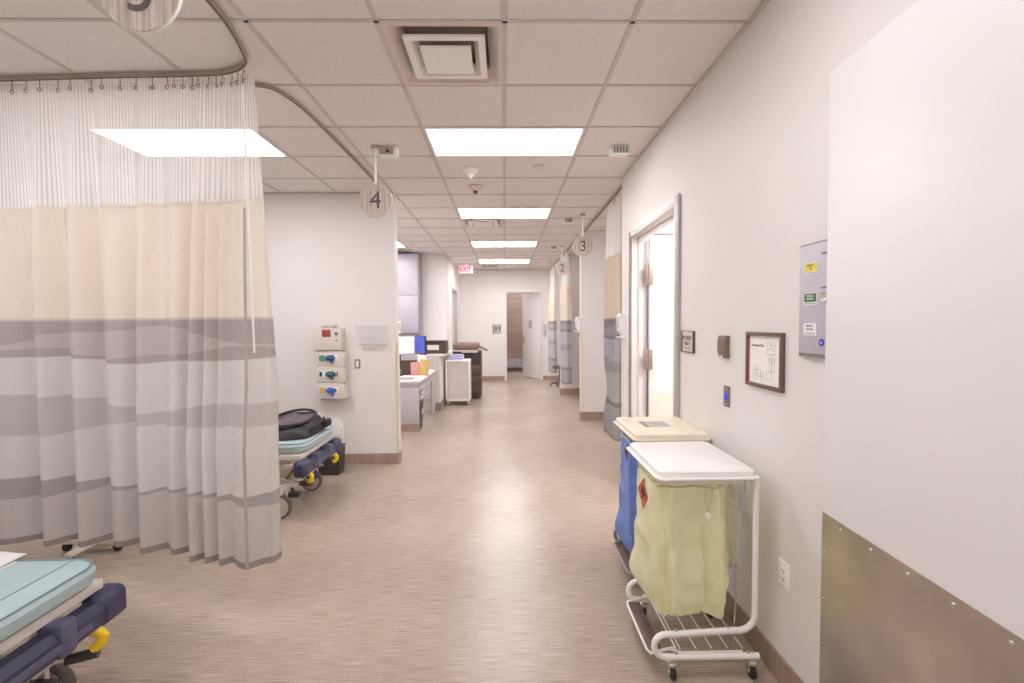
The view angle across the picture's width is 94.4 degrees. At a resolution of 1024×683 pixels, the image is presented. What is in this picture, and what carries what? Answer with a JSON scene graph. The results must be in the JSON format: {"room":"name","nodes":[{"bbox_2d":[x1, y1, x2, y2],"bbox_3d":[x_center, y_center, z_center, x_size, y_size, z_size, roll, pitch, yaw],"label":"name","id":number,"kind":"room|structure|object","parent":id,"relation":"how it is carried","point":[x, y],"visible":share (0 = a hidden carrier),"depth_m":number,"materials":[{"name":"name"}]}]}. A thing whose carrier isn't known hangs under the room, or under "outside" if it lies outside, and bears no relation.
{"room":"hospital interior","nodes":[
{"label":"hospital interior","id":0,"kind":"room"},
{"bbox_2d":[263,194,398,453],"bbox_3d":[-2.888,-0.120,5.302,3.200,3.000,0.140,0,2,-1],"label":"wall","id":1,"kind":"structure","parent":0,"point":[331,262],"depth_m":5.23,"materials":[{"name":"paint"}]},
{"bbox_2d":[312,325,344,349],"bbox_3d":[-2.000,-0.041,5.179,0.310,0.270,0.142,0,2,-1],"label":"sharps container","id":2,"kind":"object","parent":1,"relation":"attached to","point":[324,338],"visible":1,"depth_m":5.12,"materials":[{"name":"beige plastic"}]},
{"bbox_2d":[319,325,336,327],"bbox_3d":[-2.006,-0.160,5.180,0.170,0.033,0.090,0,2,-1],"label":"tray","id":3,"kind":"object","parent":2,"relation":"on","point":[324,326],"depth_m":5.14,"materials":[{"name":"white plastic"}]},
{"bbox_2d":[315,350,347,366],"bbox_3d":[-1.974,0.185,5.185,0.318,0.174,0.148,0,2,-1],"label":"dispenser","id":4,"kind":"object","parent":1,"relation":"attached to","point":[324,358],"visible":1,"depth_m":5.15,"materials":[{"name":"beige plastic"}]},
{"bbox_2d":[316,366,347,382],"bbox_3d":[-1.973,0.359,5.194,0.318,0.174,0.145,0,2,-1],"label":"dispenser","id":5,"kind":"object","parent":1,"relation":"attached to","point":[323,374],"visible":0.96,"depth_m":5.16,"materials":[{"name":"beige plastic"}]},
{"bbox_2d":[316,382,348,398],"bbox_3d":[-1.972,0.537,5.200,0.318,0.174,0.146,0,2,-1],"label":"dispenser","id":6,"kind":"object","parent":1,"relation":"attached to","point":[323,390],"visible":0.95,"depth_m":5.16,"materials":[{"name":"beige plastic"}]},
{"bbox_2d":[279,449,401,464],"bbox_3d":[-2.871,1.319,5.360,3.212,0.120,0.164,0,2,-1],"label":"baseboard","id":7,"kind":"structure","parent":1,"relation":"attached to","point":[356,458],"depth_m":5.30,"materials":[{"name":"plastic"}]},
{"bbox_2d":[354,359,359,368],"bbox_3d":[-1.716,0.248,5.261,0.064,0.104,0.011,0,2,-1],"label":"light switch","id":8,"kind":"object","parent":1,"relation":"attached to","point":[356,361],"visible":1,"depth_m":5.26,"materials":[{"name":"white plastic"}]},
{"bbox_2d":[355,326,384,344],"bbox_3d":[-1.551,-0.070,5.227,0.330,0.206,0.058,0,2,-1],"label":"file holder","id":9,"kind":"object","parent":1,"relation":"attached to","point":[355,326],"visible":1,"depth_m":5.20,"materials":[{"name":"white plastic"}]},
{"bbox_2d":[390,342,400,452],"bbox_3d":[-1.311,0.627,5.358,0.066,1.240,0.148,0,2,-1],"label":"trim","id":10,"kind":"structure","parent":1,"relation":"attached to","point":[395,352],"depth_m":5.29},
{"bbox_2d":[0,0,763,269],"bbox_3d":[-0.118,-1.693,6.387,9.200,0.023,18.300,0,2,-1],"label":"ceiling","id":11,"kind":"structure","parent":0,"point":[617,71],"depth_m":2.80,"materials":[{"name":"tile"}]},
{"bbox_2d":[0,0,247,81],"bbox_3d":[-1.758,-1.435,0.768,2.408,0.023,6.142,-2,3,-31],"label":"track","id":12,"kind":"object","parent":11,"relation":"attached to","point":[211,3],"visible":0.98,"depth_m":2.68,"materials":[{"name":"metal"}]},
{"bbox_2d":[0,66,281,568],"bbox_3d":[-2.772,-0.151,2.727,3.060,2.685,0.326,0,2,8],"label":"privacy curtain","id":13,"kind":"object","parent":12,"relation":"hanging from","point":[139,378],"visible":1,"depth_m":2.69,"materials":[{"name":"white fabric"}]},
{"bbox_2d":[102,0,182,33],"bbox_3d":[-1.200,-1.243,1.532,0.256,0.480,0.068,0,2,-1],"label":"hanging sign","id":14,"kind":"object","parent":11,"relation":"hanging from","point":[136,16],"visible":1,"depth_m":1.53,"materials":[{"name":"grey metal"}]},
{"bbox_2d":[259,134,287,156],"bbox_3d":[-2.497,-1.589,3.736,1.191,0.064,0.588,0,2,-1],"label":"ceiling light","id":15,"kind":"object","parent":11,"relation":"attached to","point":[267,149],"visible":0.08,"depth_m":3.92,"materials":[{"name":"white plastic"}]},
{"bbox_2d":[259,137,281,153],"bbox_3d":[-2.497,-1.575,3.736,1.155,0.004,0.552,0,2,-1],"label":"diffuser","id":16,"kind":"object","parent":15,"relation":"attached to","point":[266,147],"depth_m":3.87,"materials":[{"name":"white plastic"}]},
{"bbox_2d":[255,82,378,183],"bbox_3d":[-2.861,-1.554,3.955,3.032,0.023,2.398,0,2,-1],"label":"track","id":17,"kind":"object","parent":11,"relation":"attached to","point":[261,85],"visible":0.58,"depth_m":3.21,"materials":[{"name":"metal"}]},
{"bbox_2d":[359,144,392,216],"bbox_3d":[-1.103,-1.291,3.834,0.270,0.569,0.068,0,2,-1],"label":"hanging sign","id":18,"kind":"object","parent":11,"relation":"hanging from","point":[375,200],"visible":1,"depth_m":3.83,"materials":[{"name":"grey metal"}]},
{"bbox_2d":[378,146,398,157],"bbox_3d":[-1.006,-1.544,3.874,0.150,0.068,0.094,0,2,-1],"label":"light","id":19,"kind":"object","parent":11,"relation":"attached to","point":[383,152],"visible":1,"depth_m":3.83,"materials":[{"name":"white plastic"}]},
{"bbox_2d":[397,248,410,252],"bbox_3d":[-2.290,-1.776,9.225,0.550,0.016,0.550,0,2,-1],"label":"ceiling vent","id":20,"kind":"object","parent":11,"relation":"in","point":[399,250],"visible":0.48,"depth_m":9.22,"materials":[{"name":"white metal"}]},
{"bbox_2d":[379,23,502,84],"bbox_3d":[-0.344,-1.575,2.551,0.590,0.161,0.590,0,2,-1],"label":"ceiling vent","id":21,"kind":"object","parent":11,"relation":"in","point":[423,53],"visible":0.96,"depth_m":2.53,"materials":[{"name":"white plastic"}]},
{"bbox_2d":[458,263,472,273],"bbox_3d":[-1.121,-1.762,11.472,0.340,0.235,0.100,0,2,-1],"label":"exit sign","id":22,"kind":"object","parent":11,"relation":"hanging from","point":[466,269],"visible":1,"depth_m":11.44,"materials":[{"name":"white plastic"}]},
{"bbox_2d":[463,166,478,178],"bbox_3d":[-0.383,-1.556,4.406,0.150,0.095,0.150,0,2,-1],"label":"smoke detector","id":23,"kind":"object","parent":11,"relation":"attached to","point":[470,171],"visible":1,"depth_m":4.37,"materials":[{"name":"white plastic"}]},
{"bbox_2d":[469,184,481,193],"bbox_3d":[-0.384,-1.587,4.965,0.140,0.078,0.140,0,2,-1],"label":"detector","id":24,"kind":"object","parent":11,"relation":"attached to","point":[475,188],"visible":1,"depth_m":4.93,"materials":[{"name":"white plastic"}]},
{"bbox_2d":[461,219,503,227],"bbox_3d":[-0.415,-1.744,6.815,0.590,0.161,0.590,0,2,-1],"label":"ceiling vent","id":25,"kind":"object","parent":11,"relation":"in","point":[468,223],"visible":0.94,"depth_m":6.79,"materials":[{"name":"white plastic"}]},
{"bbox_2d":[481,265,497,267],"bbox_3d":[-0.560,-1.897,11.927,0.420,0.016,0.500,0,2,-1],"label":"ceiling vent","id":26,"kind":"object","parent":11,"relation":"in","point":[482,266],"visible":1,"depth_m":11.94,"materials":[{"name":"white metal"}]},
{"bbox_2d":[423,128,584,155],"bbox_3d":[-0.059,-1.609,3.775,1.191,0.064,0.588,0,2,-1],"label":"ceiling light","id":27,"kind":"object","parent":11,"relation":"attached to","point":[443,141],"visible":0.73,"depth_m":3.76,"materials":[{"name":"white plastic"}]},
{"bbox_2d":[478,260,529,262],"bbox_3d":[-0.181,-1.900,11.084,1.191,0.064,0.588,0,2,-1],"label":"ceiling light","id":28,"kind":"object","parent":11,"relation":"attached to","point":[480,261],"visible":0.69,"depth_m":11.19,"materials":[{"name":"white plastic"}]},
{"bbox_2d":[457,208,551,218],"bbox_3d":[-0.100,-1.706,6.211,1.191,0.064,0.588,0,2,-1],"label":"ceiling light","id":29,"kind":"object","parent":11,"relation":"attached to","point":[465,213],"visible":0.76,"depth_m":6.26,"materials":[{"name":"white plastic"}]},
{"bbox_2d":[471,241,537,246],"bbox_3d":[-0.140,-1.803,8.648,1.191,0.064,0.588,0,2,-1],"label":"ceiling light","id":30,"kind":"object","parent":11,"relation":"attached to","point":[520,243],"visible":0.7,"depth_m":8.75,"materials":[{"name":"white plastic"}]},
{"bbox_2d":[472,242,535,245],"bbox_3d":[-0.140,-1.789,8.648,1.155,0.004,0.552,0,2,-1],"label":"diffuser","id":31,"kind":"object","parent":30,"relation":"attached to","point":[473,243],"depth_m":8.67,"materials":[{"name":"white plastic"}]},
{"bbox_2d":[532,164,543,168],"bbox_3d":[0.240,-1.600,4.345,0.110,0.012,0.110,0,2,-1],"label":"sprinkler cover","id":32,"kind":"object","parent":11,"relation":"attached to","point":[536,166],"visible":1,"depth_m":4.32,"materials":[{"name":"white metal"}]},
{"bbox_2d":[550,246,557,249],"bbox_3d":[0.791,-1.758,8.900,0.150,0.068,0.094,0,2,-1],"label":"light","id":33,"kind":"object","parent":11,"relation":"attached to","point":[551,247],"visible":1,"depth_m":8.86,"materials":[{"name":"white plastic"}]},
{"bbox_2d":[555,246,568,274],"bbox_3d":[0.941,-1.518,8.914,0.270,0.550,0.068,0,2,-1],"label":"hanging sign","id":34,"kind":"object","parent":11,"relation":"hanging from","point":[562,267],"visible":1,"depth_m":8.91,"materials":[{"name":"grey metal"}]},
{"bbox_2d":[563,218,574,223],"bbox_3d":[0.790,-1.664,6.551,0.150,0.068,0.094,0,2,-1],"label":"light","id":35,"kind":"object","parent":11,"relation":"attached to","point":[565,220],"visible":1,"depth_m":6.51,"materials":[{"name":"white plastic"}]},
{"bbox_2d":[573,213,592,256],"bbox_3d":[0.942,-1.409,6.295,0.270,0.560,0.068,0,2,-1],"label":"hanging sign","id":36,"kind":"object","parent":11,"relation":"hanging from","point":[583,245],"visible":1,"depth_m":6.29,"materials":[{"name":"grey metal"}]},
{"bbox_2d":[584,186,621,231],"bbox_3d":[1.146,-1.669,6.098,0.015,0.023,2.680,0,2,-1],"label":"track","id":37,"kind":"object","parent":11,"relation":"attached to","point":[620,188],"visible":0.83,"depth_m":5.86,"materials":[{"name":"metal"}]},
{"bbox_2d":[603,194,621,441],"bbox_3d":[1.171,-0.270,5.482,0.140,2.725,0.623,0,2,-1],"label":"privacy curtain","id":38,"kind":"object","parent":37,"relation":"hanging from","point":[613,256],"visible":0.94,"depth_m":5.32,"materials":[{"name":"white fabric"}]},
{"bbox_2d":[609,145,629,156],"bbox_3d":[0.879,-1.558,3.883,0.150,0.068,0.097,0,2,-1],"label":"air vent","id":39,"kind":"object","parent":11,"relation":"attached to","point":[615,150],"visible":1,"depth_m":3.84,"materials":[{"name":"white plastic"}]},
{"bbox_3d":[1.103,-1.777,8.826,0.016,0.023,2.420,0,2,-1],"label":"track","id":40,"kind":"object","parent":11,"relation":"attached to","visible":0},
{"bbox_2d":[560,252,571,383],"bbox_3d":[1.098,-0.478,9.708,0.217,2.645,0.600,0,2,-1],"label":"privacy curtain","id":41,"kind":"object","parent":40,"relation":"hanging from","point":[565,296],"visible":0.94,"depth_m":9.47,"materials":[{"name":"white fabric"}]},
{"bbox_3d":[1.038,-1.882,11.478,0.014,0.023,2.550,0,2,-1],"label":"track","id":42,"kind":"object","parent":11,"relation":"attached to","visible":0},
{"bbox_2d":[548,266,556,372],"bbox_3d":[1.032,-0.561,12.180,0.179,2.675,0.853,0,2,-1],"label":"privacy curtain","id":43,"kind":"object","parent":42,"relation":"hanging from","point":[552,308],"visible":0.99,"depth_m":11.87,"materials":[{"name":"white fabric"}]},
{"bbox_2d":[0,371,777,682],"bbox_3d":[-0.095,1.363,6.509,9.200,0.100,18.300,0,2,-1],"label":"floor","id":44,"kind":"structure","parent":0,"point":[486,554],"depth_m":2.90,"materials":[{"name":"laminate"}]},
{"bbox_2d":[0,558,126,682],"bbox_3d":[-2.609,1.214,1.596,1.994,0.625,0.850,0,2,-1],"label":"stretcher","id":45,"kind":"object","parent":44,"relation":"on","point":[33,592],"visible":0.99,"depth_m":1.77,"materials":[{"name":"teal plastic"}]},
{"bbox_2d":[0,551,26,566],"bbox_3d":[-2.182,0.848,1.729,0.360,0.092,0.460,0,2,-1],"label":"pillow","id":46,"kind":"object","parent":45,"relation":"on","point":[5,557],"visible":1,"depth_m":1.91,"materials":[{"name":"white fabric"}]},
{"bbox_2d":[61,539,122,558],"bbox_3d":[-2.907,0.871,3.289,0.560,1.180,0.440,0,2,-1],"label":"stand","id":47,"kind":"object","parent":44,"relation":"on","point":[66,546],"visible":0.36,"depth_m":3.28,"materials":[{"name":"white metal"}]},
{"bbox_2d":[279,425,340,518],"bbox_3d":[-2.612,1.113,4.135,1.994,0.625,0.850,0,2,-1],"label":"stretcher","id":48,"kind":"object","parent":44,"relation":"on","point":[322,446],"visible":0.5,"depth_m":3.92,"materials":[{"name":"plastic"}]},
{"bbox_2d":[278,408,331,440],"bbox_3d":[-1.871,0.705,4.116,0.469,0.175,0.547,0,2,-1],"label":"duffel bag","id":49,"kind":"object","parent":48,"relation":"on","point":[293,425],"visible":0.78,"depth_m":4.04,"materials":[{"name":"black fabric"}]},
{"bbox_2d":[319,443,345,475],"bbox_3d":[-1.902,1.238,5.002,0.240,0.295,0.190,0,2,-1],"label":"waste bin","id":50,"kind":"object","parent":44,"relation":"on","point":[339,466],"visible":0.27,"depth_m":4.92,"materials":[{"name":"plastic"}]},
{"bbox_2d":[400,369,435,431],"bbox_3d":[-2.532,0.911,7.626,2.410,0.750,1.610,0,2,-1],"label":"desk","id":51,"kind":"object","parent":44,"relation":"on","point":[409,389],"visible":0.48,"depth_m":6.86,"materials":[{"name":"laminate"}]},
{"bbox_2d":[399,336,414,359],"bbox_3d":[-1.877,0.216,7.870,0.540,0.610,0.170,0,2,-1],"label":"monitor","id":52,"kind":"object","parent":51,"relation":"on","point":[406,343],"visible":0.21,"depth_m":7.83,"materials":[{"name":"plastic"}]},
{"bbox_2d":[400,377,414,379],"bbox_3d":[-1.660,0.543,6.981,0.440,0.023,0.140,0,2,-1],"label":"keyboard","id":53,"kind":"object","parent":51,"relation":"on","point":[401,378],"visible":0.48,"depth_m":6.92,"materials":[{"name":"white plastic"}]},
{"bbox_2d":[400,360,416,374],"bbox_3d":[-1.621,0.419,7.627,0.480,0.220,0.200,0,2,-1],"label":"desk organizer","id":54,"kind":"object","parent":51,"relation":"on","point":[405,365],"visible":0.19,"depth_m":7.53,"materials":[{"name":"brown plastic"}]},
{"bbox_2d":[411,362,419,375],"bbox_3d":[-1.523,0.429,7.463,0.148,0.214,0.040,0,2,-1],"label":"folder","id":55,"kind":"object","parent":51,"relation":"on","point":[415,366],"visible":1,"depth_m":7.46,"materials":[{"name":"pink paper"}]},
{"bbox_2d":[400,369,435,382],"bbox_3d":[-2.535,0.554,7.612,2.410,0.035,1.610,0,2,-1],"label":"countertop","id":56,"kind":"structure","parent":51,"relation":"on","point":[417,380],"depth_m":7.05,"materials":[{"name":"white laminate"}]},
{"bbox_2d":[413,335,428,371],"bbox_3d":[-1.539,0.208,8.009,0.170,0.610,0.540,-2,3,-33],"label":"monitor","id":57,"kind":"object","parent":51,"relation":"on","point":[420,341],"visible":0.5,"depth_m":7.90,"materials":[{"name":"plastic"}]},
{"bbox_2d":[417,355,426,361],"bbox_3d":[-1.431,0.372,7.500,0.157,0.325,0.056,0,2,-1],"label":"folder","id":58,"kind":"object","parent":51,"relation":"on","point":[420,357],"visible":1,"depth_m":7.50,"materials":[{"name":"paper"}]},
{"bbox_2d":[419,359,429,375],"bbox_3d":[-1.376,0.409,7.438,0.163,0.260,0.046,0,2,-1],"label":"folder","id":59,"kind":"object","parent":51,"relation":"on","point":[424,364],"visible":1,"depth_m":7.43,"materials":[{"name":"yellow paper"}]},
{"bbox_2d":[419,400,423,428],"bbox_3d":[-1.438,1.096,7.056,0.227,0.410,0.270,0,2,-1],"label":"waste bin","id":60,"kind":"object","parent":44,"relation":"on","point":[420,401],"visible":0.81,"depth_m":7.02,"materials":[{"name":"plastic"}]},
{"bbox_2d":[445,359,470,404],"bbox_3d":[-1.033,0.780,9.187,0.471,0.865,0.394,0,2,-1],"label":"cart","id":61,"kind":"object","parent":44,"relation":"on","point":[457,372],"visible":0.99,"depth_m":9.00,"materials":[{"name":"white plastic"}]},
{"bbox_2d":[448,354,463,359],"bbox_3d":[-1.077,0.297,9.162,0.280,0.100,0.240,0,2,-1],"label":"box","id":62,"kind":"object","parent":61,"relation":"on","point":[451,356],"visible":1,"depth_m":9.04,"materials":[{"name":"purple plastic"}]},
{"bbox_2d":[453,342,487,396],"bbox_3d":[-0.870,0.583,10.088,0.720,1.125,0.660,0,2,-1],"label":"copier","id":63,"kind":"object","parent":44,"relation":"on","point":[470,350],"visible":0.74,"depth_m":9.80,"materials":[{"name":"brown plastic"}]},
{"bbox_2d":[550,365,559,386],"bbox_3d":[1.158,0.845,11.665,0.426,0.505,0.477,0,2,-1],"label":"stool","id":64,"kind":"object","parent":44,"relation":"on","point":[554,366],"visible":0.51,"depth_m":11.64,"materials":[{"name":"brown plastic"}]},
{"bbox_2d":[613,416,711,573],"bbox_3d":[0.909,0.981,2.982,0.486,0.928,0.558,0,2,-1],"label":"laundry hamper","id":65,"kind":"object","parent":44,"relation":"on","point":[671,428],"visible":0.4,"depth_m":2.90,"materials":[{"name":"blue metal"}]},
{"bbox_2d":[626,441,759,680],"bbox_3d":[0.835,1.010,2.311,0.486,0.926,0.558,0,2,-1],"label":"laundry hamper","id":66,"kind":"object","parent":44,"relation":"on","point":[678,558],"visible":1,"depth_m":2.09,"materials":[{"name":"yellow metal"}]},
{"bbox_2d":[643,594,742,653],"bbox_3d":[0.853,1.349,2.295,0.322,0.038,0.430,0,2,-1],"label":"wire shelf","id":67,"kind":"object","parent":66,"relation":"attached to","point":[645,599],"depth_m":2.09,"materials":[{"name":"white metal"}]},
{"bbox_2d":[723,484,738,567],"bbox_3d":[1.076,0.923,2.369,0.105,0.431,0.032,0,2,-1],"label":"liner","id":68,"kind":"object","parent":66,"relation":"hanging from","point":[731,490],"visible":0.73,"depth_m":2.37,"materials":[{"name":"yellow plastic"}]},
{"bbox_2d":[399,254,459,397],"bbox_3d":[-2.988,-0.359,11.322,3.200,3.000,2.950,0,2,-1],"label":"wall","id":69,"kind":"structure","parent":0,"point":[440,274],"depth_m":9.87,"materials":[{"name":"paint"}]},
{"bbox_2d":[397,253,422,332],"bbox_3d":[-2.655,-0.965,9.650,1.600,1.600,0.352,0,2,-1],"label":"upper cabinet","id":70,"kind":"object","parent":69,"relation":"attached to","point":[410,302],"visible":0.23,"depth_m":9.49,"materials":[{"name":"white laminate"}]},
{"bbox_2d":[452,287,457,349],"bbox_3d":[-1.446,-0.078,11.529,0.145,2.400,1.090,0,2,-1],"label":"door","id":71,"kind":"structure","parent":69,"relation":"in","point":[454,291],"depth_m":11.99,"materials":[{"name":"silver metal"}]},
{"bbox_2d":[432,355,446,401],"bbox_3d":[-1.372,0.730,9.050,0.140,0.980,1.130,0,2,-1],"label":"cabinet","id":72,"kind":"object","parent":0,"point":[438,362],"depth_m":8.50,"materials":[{"name":"paint"}]},
{"bbox_2d":[419,350,451,356],"bbox_3d":[-1.435,0.222,9.003,0.460,0.040,1.220,0,2,-1],"label":"countertop","id":73,"kind":"structure","parent":72,"relation":"on","point":[449,351],"depth_m":8.40,"materials":[{"name":"white laminate"}]},
{"bbox_2d":[427,340,447,353],"bbox_3d":[-1.406,0.097,8.695,0.430,0.235,0.428,0,2,-1],"label":"printer","id":74,"kind":"object","parent":73,"relation":"on","point":[433,346],"visible":0.91,"depth_m":8.49,"materials":[{"name":"brown plastic"}]},
{"bbox_2d":[435,396,446,410],"bbox_3d":[-1.364,1.145,9.060,0.154,0.150,1.142,0,2,-1],"label":"trim","id":75,"kind":"structure","parent":72,"relation":"attached to","point":[438,405],"depth_m":8.49,"materials":[{"name":"plastic"}]},
{"bbox_2d":[459,269,559,379],"bbox_3d":[1.326,-0.455,12.926,5.720,3.000,0.120,0,2,-1],"label":"wall","id":76,"kind":"structure","parent":0,"point":[482,292],"depth_m":12.82,"materials":[{"name":"paint"}]},
{"bbox_2d":[493,324,501,333],"bbox_3d":[-0.401,-0.338,12.833,0.238,0.260,0.018,0,2,-1],"label":"restroom sign","id":77,"kind":"object","parent":76,"relation":"attached to","point":[497,328],"visible":1,"depth_m":12.83,"materials":[{"name":"white plastic"}]},
{"bbox_2d":[482,376,558,380],"bbox_3d":[1.398,0.986,12.918,5.600,0.120,0.012,0,2,-1],"label":"baseboard","id":78,"kind":"structure","parent":76,"relation":"attached to","point":[484,378],"depth_m":12.89,"materials":[{"name":"plastic"}]},
{"bbox_2d":[505,291,541,379],"bbox_3d":[0.306,-0.173,13.327,0.990,2.420,0.973,0,2,-1],"label":"door","id":79,"kind":"structure","parent":76,"relation":"in","point":[531,303],"depth_m":13.25,"materials":[{"name":"paint"}]},
{"bbox_2d":[543,324,546,336],"bbox_3d":[0.894,-0.298,12.858,0.083,0.326,0.014,0,2,-1],"label":"switch plate","id":80,"kind":"object","parent":76,"relation":"attached to","point":[544,325],"visible":1,"depth_m":12.85,"materials":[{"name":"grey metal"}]},
{"bbox_2d":[506,293,531,366],"bbox_3d":[0.447,-0.541,15.245,3.400,3.000,0.110,0,2,-1],"label":"wall","id":81,"kind":"structure","parent":0,"point":[514,300],"depth_m":15.20,"materials":[{"name":"brown wood"}]},
{"bbox_2d":[559,255,579,388],"bbox_3d":[2.631,-0.356,10.204,3.200,3.000,0.130,0,2,-1],"label":"wall","id":82,"kind":"structure","parent":0,"point":[574,260],"depth_m":10.11,"materials":[{"name":"paint"}]},
{"bbox_2d":[559,388,579,395],"bbox_3d":[2.636,1.068,10.255,3.212,0.150,0.142,0,2,-1],"label":"baseboard","id":83,"kind":"structure","parent":82,"relation":"attached to","point":[565,391],"depth_m":10.16,"materials":[{"name":"plastic"}]},
{"bbox_2d":[580,231,606,411],"bbox_3d":[2.684,-0.253,7.607,3.180,3.000,0.130,0,2,-1],"label":"wall","id":84,"kind":"structure","parent":0,"point":[592,266],"depth_m":7.51,"materials":[{"name":"paint"}]},
{"bbox_2d":[575,317,580,331],"bbox_3d":[1.048,-0.270,7.579,0.085,0.240,0.100,0,2,-1],"label":"soap dispenser","id":85,"kind":"object","parent":84,"relation":"attached to","point":[577,319],"visible":1,"depth_m":7.53,"materials":[{"name":"white plastic"}]},
{"bbox_2d":[580,333,584,411],"bbox_3d":[1.131,0.489,7.610,0.069,1.260,0.138,0,2,-1],"label":"trim","id":86,"kind":"structure","parent":84,"relation":"attached to","point":[582,335],"depth_m":7.55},
{"bbox_2d":[579,410,603,420],"bbox_3d":[2.689,1.176,7.657,3.192,0.140,0.142,0,2,-1],"label":"baseboard","id":87,"kind":"structure","parent":84,"relation":"attached to","point":[583,416],"depth_m":7.56,"materials":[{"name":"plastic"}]},
{"bbox_2d":[622,0,917,682],"bbox_3d":[2.827,0.004,1.138,3.310,3.000,7.380,0,2,-1],"label":"wall","id":88,"kind":"structure","parent":0,"point":[746,155],"depth_m":2.17,"materials":[{"name":"paint"}]},
{"bbox_2d":[263,0,769,269],"bbox_3d":[-1.696,-1.612,5.037,5.600,0.009,15.450,0,2,-1],"label":"trim","id":89,"kind":"structure","parent":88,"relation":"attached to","point":[765,2],"depth_m":2.89,"materials":[{"name":"white metal"}]},
{"bbox_2d":[616,314,625,337],"bbox_3d":[1.070,-0.154,4.676,0.085,0.240,0.100,0,2,-1],"label":"soap dispenser","id":90,"kind":"object","parent":88,"relation":"attached to","point":[620,318],"visible":1,"depth_m":4.63,"materials":[{"name":"white plastic"}]},
{"bbox_2d":[616,334,625,337],"bbox_3d":[1.071,-0.054,4.680,0.085,0.040,0.092,0,2,-1],"label":"drip tray","id":91,"kind":"object","parent":90,"relation":"on","point":[623,335],"depth_m":4.64,"materials":[{"name":"white plastic"}]},
{"bbox_2d":[621,338,623,438],"bbox_3d":[1.175,0.601,4.795,0.124,1.300,0.074,0,2,-1],"label":"trim","id":92,"kind":"structure","parent":88,"relation":"attached to","point":[622,339],"depth_m":4.78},
{"bbox_2d":[628,193,680,417],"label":"door","id":93,"kind":"structure","parent":88,"relation":"in","point":[661,359],"depth_m":4.37,"materials":[{"name":"paint"}]},
{"bbox_2d":[681,330,694,352],"bbox_3d":[1.131,0.000,3.062,0.019,0.140,0.210,0,2,-1],"label":"room sign","id":94,"kind":"object","parent":88,"relation":"attached to","point":[687,337],"visible":1,"depth_m":3.03,"materials":[{"name":"brown plastic"}]},
{"bbox_2d":[620,463,803,682],"bbox_3d":[1.237,1.455,1.175,0.132,0.120,7.392,0,2,-1],"label":"baseboard","id":95,"kind":"structure","parent":88,"relation":"attached to","point":[773,660],"depth_m":2.18,"materials":[{"name":"plastic"}]},
{"bbox_2d":[717,335,729,357],"bbox_3d":[1.135,0.028,2.547,0.025,0.120,0.090,0,2,-1],"label":"card reader","id":96,"kind":"object","parent":88,"relation":"attached to","point":[723,342],"visible":1,"depth_m":2.52,"materials":[{"name":"brown plastic"}]},
{"bbox_2d":[723,385,729,407],"bbox_3d":[1.144,0.293,2.536,0.014,0.110,0.068,0,2,-1],"label":"button","id":97,"kind":"object","parent":88,"relation":"attached to","point":[726,389],"visible":1,"depth_m":2.53,"materials":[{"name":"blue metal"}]},
{"bbox_2d":[745,332,785,392],"bbox_3d":[1.147,0.086,2.159,0.018,0.256,0.300,0,2,-1],"label":"evacuation plan","id":98,"kind":"object","parent":88,"relation":"attached to","point":[764,351],"visible":1,"depth_m":2.14,"materials":[{"name":"paper"}]},
{"bbox_2d":[778,558,790,593],"bbox_3d":[1.160,0.999,2.023,0.011,0.120,0.078,0,2,-1],"label":"wall outlet","id":99,"kind":"object","parent":88,"relation":"attached to","point":[784,568],"visible":1,"depth_m":2.01,"materials":[{"name":"white plastic"}]},
{"bbox_2d":[780,566,785,584],"bbox_3d":[1.157,0.999,2.023,0.004,0.068,0.034,0,2,-1],"label":"socket","id":100,"kind":"object","parent":99,"relation":"attached to","point":[782,568],"depth_m":2.02,"materials":[{"name":"plastic"}]},
{"bbox_2d":[799,239,827,358],"bbox_3d":[1.146,-0.152,1.680,0.032,0.436,0.410,0,2,-1],"label":"panel","id":101,"kind":"object","parent":88,"relation":"attached to","point":[813,256],"visible":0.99,"depth_m":1.79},
{"bbox_2d":[819,0,1023,682],"bbox_3d":[1.065,0.321,1.008,0.051,2.378,1.220,0,2,2],"label":"door","id":102,"kind":"structure","parent":88,"relation":"in","point":[922,555],"depth_m":1.19,"materials":[{"name":"laminate"}]},
{"bbox_3d":[0.467,-0.495,14.086,3.400,3.000,2.230,0,2,-1],"label":"wall","id":103,"kind":"structure","parent":0,"visible":0},
{"bbox_2d":[507,367,522,371],"bbox_3d":[0.459,0.895,15.241,3.200,0.130,0.012,0,2,-1],"label":"baseboard","id":104,"kind":"structure","parent":103,"relation":"attached to","point":[509,369],"depth_m":15.23,"materials":[{"name":"brown plastic"}]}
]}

